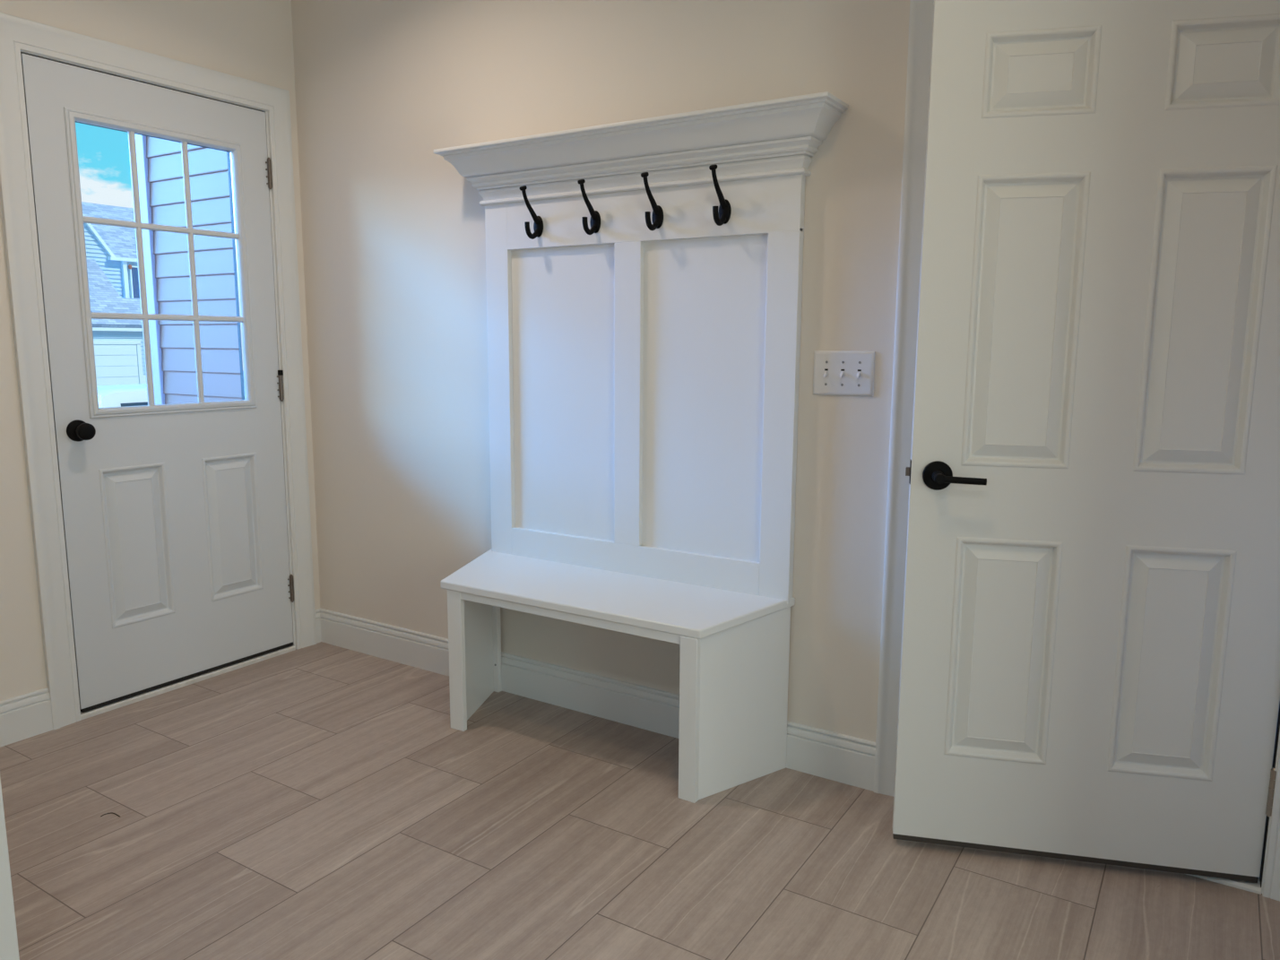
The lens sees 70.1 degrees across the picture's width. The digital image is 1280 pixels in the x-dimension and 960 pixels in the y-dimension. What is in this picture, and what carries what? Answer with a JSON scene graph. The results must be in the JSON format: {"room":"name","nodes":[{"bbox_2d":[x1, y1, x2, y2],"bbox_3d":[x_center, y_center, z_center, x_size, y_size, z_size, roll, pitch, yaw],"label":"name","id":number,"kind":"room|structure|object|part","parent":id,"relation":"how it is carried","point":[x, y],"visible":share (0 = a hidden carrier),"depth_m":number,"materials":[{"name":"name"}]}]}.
{"room":"mudroom","nodes":[
{"label":"mudroom","id":0,"kind":"room"},
{"bbox_2d":[0,0,319,700],"bbox_3d":[-2.584,-0.210,1.774,0.150,2.920,4.500,6,10,32],"label":"wall","id":1,"kind":"structure","parent":0,"point":[249,39],"depth_m":2.88,"materials":[{"name":"beige paint"}]},
{"bbox_2d":[0,687,52,747],"bbox_3d":[-2.043,0.766,2.637,0.014,0.138,0.629,6,10,32],"label":"baseboard","id":2,"kind":"structure","parent":1,"relation":"attached to","point":[27,715],"depth_m":2.83,"materials":[{"name":"white paint"}]},
{"bbox_2d":[21,53,294,712],"bbox_3d":[-1.598,-0.296,3.176,0.118,2.042,0.824,6,10,32],"label":"door","id":3,"kind":"structure","parent":1,"relation":"in","point":[175,515],"depth_m":3.15,"materials":[{"name":"white paint"}]},
{"bbox_3d":[-1.752,-0.153,2.880,0.040,0.055,0.055,6,10,32],"label":"knob","id":4,"kind":"part","parent":3,"relation":"part of","materials":[{"name":"black metal"}]},
{"bbox_3d":[-1.524,-1.025,3.232,0.006,0.298,0.181,6,10,32],"label":"pane","id":5,"kind":"part","parent":3,"relation":"part of","materials":[{"name":"clear glass"}]},
{"bbox_3d":[-1.526,-0.730,3.276,0.006,0.298,0.181,6,10,32],"label":"pane","id":6,"kind":"part","parent":3,"relation":"part of","materials":[{"name":"clear glass"}]},
{"bbox_3d":[-1.527,-0.435,3.321,0.006,0.298,0.181,6,10,32],"label":"pane","id":7,"kind":"part","parent":3,"relation":"part of","materials":[{"name":"clear glass"}]},
{"bbox_2d":[0,12,316,729],"bbox_3d":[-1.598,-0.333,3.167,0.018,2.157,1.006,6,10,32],"label":"trim","id":8,"kind":"structure","parent":1,"relation":"attached to","point":[17,34],"depth_m":2.87,"materials":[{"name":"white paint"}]},
{"bbox_2d":[314,607,321,643],"bbox_3d":[-1.325,0.601,3.756,0.014,0.138,0.040,6,10,32],"label":"baseboard","id":9,"kind":"structure","parent":1,"relation":"attached to","point":[317,611],"depth_m":3.75,"materials":[{"name":"white paint"}]},
{"bbox_2d":[146,136,242,404],"bbox_3d":[-1.789,-1.336,3.995,1.050,4.958,0.162,6,10,32],"label":"wall","id":10,"kind":"structure","parent":0,"point":[208,168],"depth_m":4.10,"materials":[{"name":"blue plastic"}]},
{"bbox_2d":[134,133,164,405],"bbox_3d":[-2.260,-1.189,4.319,0.087,5.300,0.182,6,10,32],"label":"trim","id":11,"kind":"structure","parent":10,"relation":"attached to","point":[151,281],"depth_m":4.26,"materials":[{"name":"white plastic"}]},
{"bbox_2d":[291,0,910,742],"bbox_3d":[0.724,-0.406,2.388,5.050,2.680,0.120,6,10,32],"label":"wall","id":12,"kind":"structure","parent":0,"point":[393,237],"depth_m":3.02,"materials":[{"name":"beige paint"}]},
{"bbox_2d":[320,608,875,791],"bbox_3d":[-0.335,0.697,3.150,2.343,0.138,0.014,6,10,32],"label":"baseboard","id":13,"kind":"structure","parent":12,"relation":"attached to","point":[846,759],"depth_m":3.04,"materials":[{"name":"white paint"}]},
{"bbox_2d":[812,350,875,396],"bbox_3d":[0.541,-0.285,2.439,0.169,0.118,0.021,6,10,32],"label":"light switch","id":14,"kind":"object","parent":12,"relation":"attached to","point":[835,373],"visible":1,"depth_m":2.44,"materials":[{"name":"white plastic"}]},
{"bbox_2d":[873,0,1279,901],"bbox_3d":[1.066,-0.153,2.123,0.967,2.141,0.018,6,10,32],"label":"trim","id":15,"kind":"structure","parent":12,"relation":"attached to","point":[921,21],"depth_m":2.34,"materials":[{"name":"white paint"}]},
{"bbox_2d":[892,0,1279,882],"bbox_3d":[1.028,-0.108,2.035,0.830,2.042,0.167,2,9,13],"label":"door","id":16,"kind":"structure","parent":12,"relation":"in","point":[1090,667],"depth_m":2.02,"materials":[{"name":"white paint"}]},
{"bbox_3d":[0.634,-0.019,2.139,0.002,0.056,0.025,2,9,13],"label":"latch plate","id":17,"kind":"part","parent":16,"relation":"part of","materials":[{"name":"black metal"}]},
{"bbox_3d":[0.720,-0.002,2.054,0.112,0.024,0.036,2,9,13],"label":"lever","id":18,"kind":"part","parent":16,"relation":"part of","materials":[{"name":"black metal"}]},
{"bbox_2d":[1259,704,1279,887],"bbox_3d":[1.429,-0.093,1.940,0.002,2.056,0.047,6,10,32],"label":"trim","id":19,"kind":"structure","parent":12,"relation":"attached to","point":[1278,721],"depth_m":2.06,"materials":[{"name":"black wood"}]},
{"bbox_2d":[1259,700,1279,893],"bbox_3d":[1.104,-0.135,2.183,0.856,2.088,0.120,6,10,32],"label":"trim","id":20,"kind":"structure","parent":12,"relation":"attached to","point":[1278,744],"depth_m":2.06,"materials":[{"name":"white paint"}]},
{"bbox_2d":[0,641,1279,959],"bbox_3d":[0.074,1.078,1.306,5.050,0.060,6.550,6,10,32],"label":"floor","id":21,"kind":"structure","parent":0,"point":[321,800],"depth_m":2.20,"materials":[{"name":"beige tile"}]},
{"bbox_2d":[80,645,295,719],"bbox_3d":[-1.669,0.718,3.362,0.150,0.020,0.826,6,10,32],"label":"threshold","id":22,"kind":"object","parent":21,"relation":"on","point":[147,695],"visible":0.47,"depth_m":3.27,"materials":[{"name":"white stone"}]},
{"bbox_2d":[433,91,848,803],"bbox_3d":[-0.122,-0.093,2.696,1.332,1.840,0.350,6,10,32],"label":"hall tree","id":23,"kind":"object","parent":21,"relation":"on","point":[644,275],"visible":1,"depth_m":2.70,"materials":[{"name":"white wood"}]},
{"bbox_3d":[-0.581,0.571,2.896,0.054,0.461,0.020,6,10,32],"label":"post","id":24,"kind":"part","parent":23,"relation":"part of","materials":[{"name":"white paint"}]},
{"bbox_3d":[-0.554,0.532,3.070,0.019,0.488,0.343,2,9,10],"label":"panel","id":25,"kind":"part","parent":23,"relation":"part of","materials":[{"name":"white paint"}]},
{"bbox_3d":[-0.131,0.334,2.763,1.139,0.054,0.347,6,10,32],"label":"seat","id":26,"kind":"part","parent":23,"relation":"part of","materials":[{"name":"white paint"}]},
{"bbox_3d":[-0.042,0.252,2.873,0.921,0.105,0.019,6,10,32],"label":"rail","id":27,"kind":"part","parent":23,"relation":"part of","materials":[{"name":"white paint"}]},
{"bbox_3d":[-0.060,-0.926,2.658,1.320,0.158,0.142,6,10,32],"label":"crown moulding","id":28,"kind":"part","parent":23,"relation":"part of","materials":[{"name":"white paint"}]},
{"bbox_3d":[0.003,-0.793,2.690,1.014,0.174,0.019,6,10,32],"label":"rail","id":29,"kind":"part","parent":23,"relation":"part of","materials":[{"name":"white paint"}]},
{"bbox_3d":[-0.030,-0.351,2.797,1.102,1.320,0.017,6,10,32],"label":"panel","id":30,"kind":"part","parent":23,"relation":"part of","materials":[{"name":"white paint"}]},
{"bbox_3d":[0.133,0.642,2.452,0.052,0.461,0.020,6,10,32],"label":"post","id":31,"kind":"part","parent":23,"relation":"part of","materials":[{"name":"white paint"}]},
{"bbox_3d":[0.285,0.615,2.545,0.340,0.488,0.019,-6,11,-35],"label":"panel","id":32,"kind":"part","parent":23,"relation":"part of","materials":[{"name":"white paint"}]},
{"bbox_2d":[1185,873,1261,894],"bbox_3d":[1.097,0.892,2.336,0.816,0.012,0.126,6,10,32],"label":"threshold","id":33,"kind":"object","parent":21,"relation":"on","point":[1251,886],"visible":0.18,"depth_m":2.10,"materials":[{"name":"white stone"}]},
{"label":"outside","id":34,"kind":"structure","parent":0,"visible":0},
{"bbox_3d":[-21.350,-2.018,28.227,59.850,0.200,100.000,6,10,32],"label":"ground","id":35,"kind":"structure","parent":34,"visible":0},
{"bbox_2d":[81,201,146,385],"bbox_3d":[-23.008,-8.309,39.304,8.443,9.116,18.672,6,10,32],"label":"house","id":36,"kind":"structure","parent":35,"relation":"on","point":[111,255],"depth_m":37.16,"materials":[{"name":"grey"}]},
{"bbox_3d":[-21.027,-4.299,35.677,0.060,2.290,3.150,6,10,32],"label":"door casing","id":37,"kind":"part","parent":36,"relation":"part of","materials":[{"name":"white"}]},
{"bbox_3d":[-22.006,-8.683,40.273,0.060,1.331,0.880,6,10,32],"label":"pane","id":38,"kind":"part","parent":36,"relation":"part of","materials":[{"name":"clear glass"}]},
{"bbox_2d":[96,383,147,407],"bbox_3d":[-6.591,-0.737,14.329,1.720,1.568,4.400,6,10,32],"label":"car","id":39,"kind":"object","parent":35,"relation":"on","point":[119,395],"visible":0.02,"depth_m":12.40,"materials":[{"name":"white paint"}]},
{"bbox_3d":[-1.724,-0.365,1.822,1.225,2.620,0.110,6,10,32],"label":"wall","id":40,"kind":"structure","parent":0,"visible":0},
{"bbox_2d":[0,776,19,959],"bbox_3d":[-1.200,-0.312,1.490,0.020,2.620,0.115,6,10,32],"label":"trim","id":41,"kind":"structure","parent":40,"relation":"attached to","point":[9,947],"depth_m":1.69,"materials":[{"name":"white paint"}]}
]}

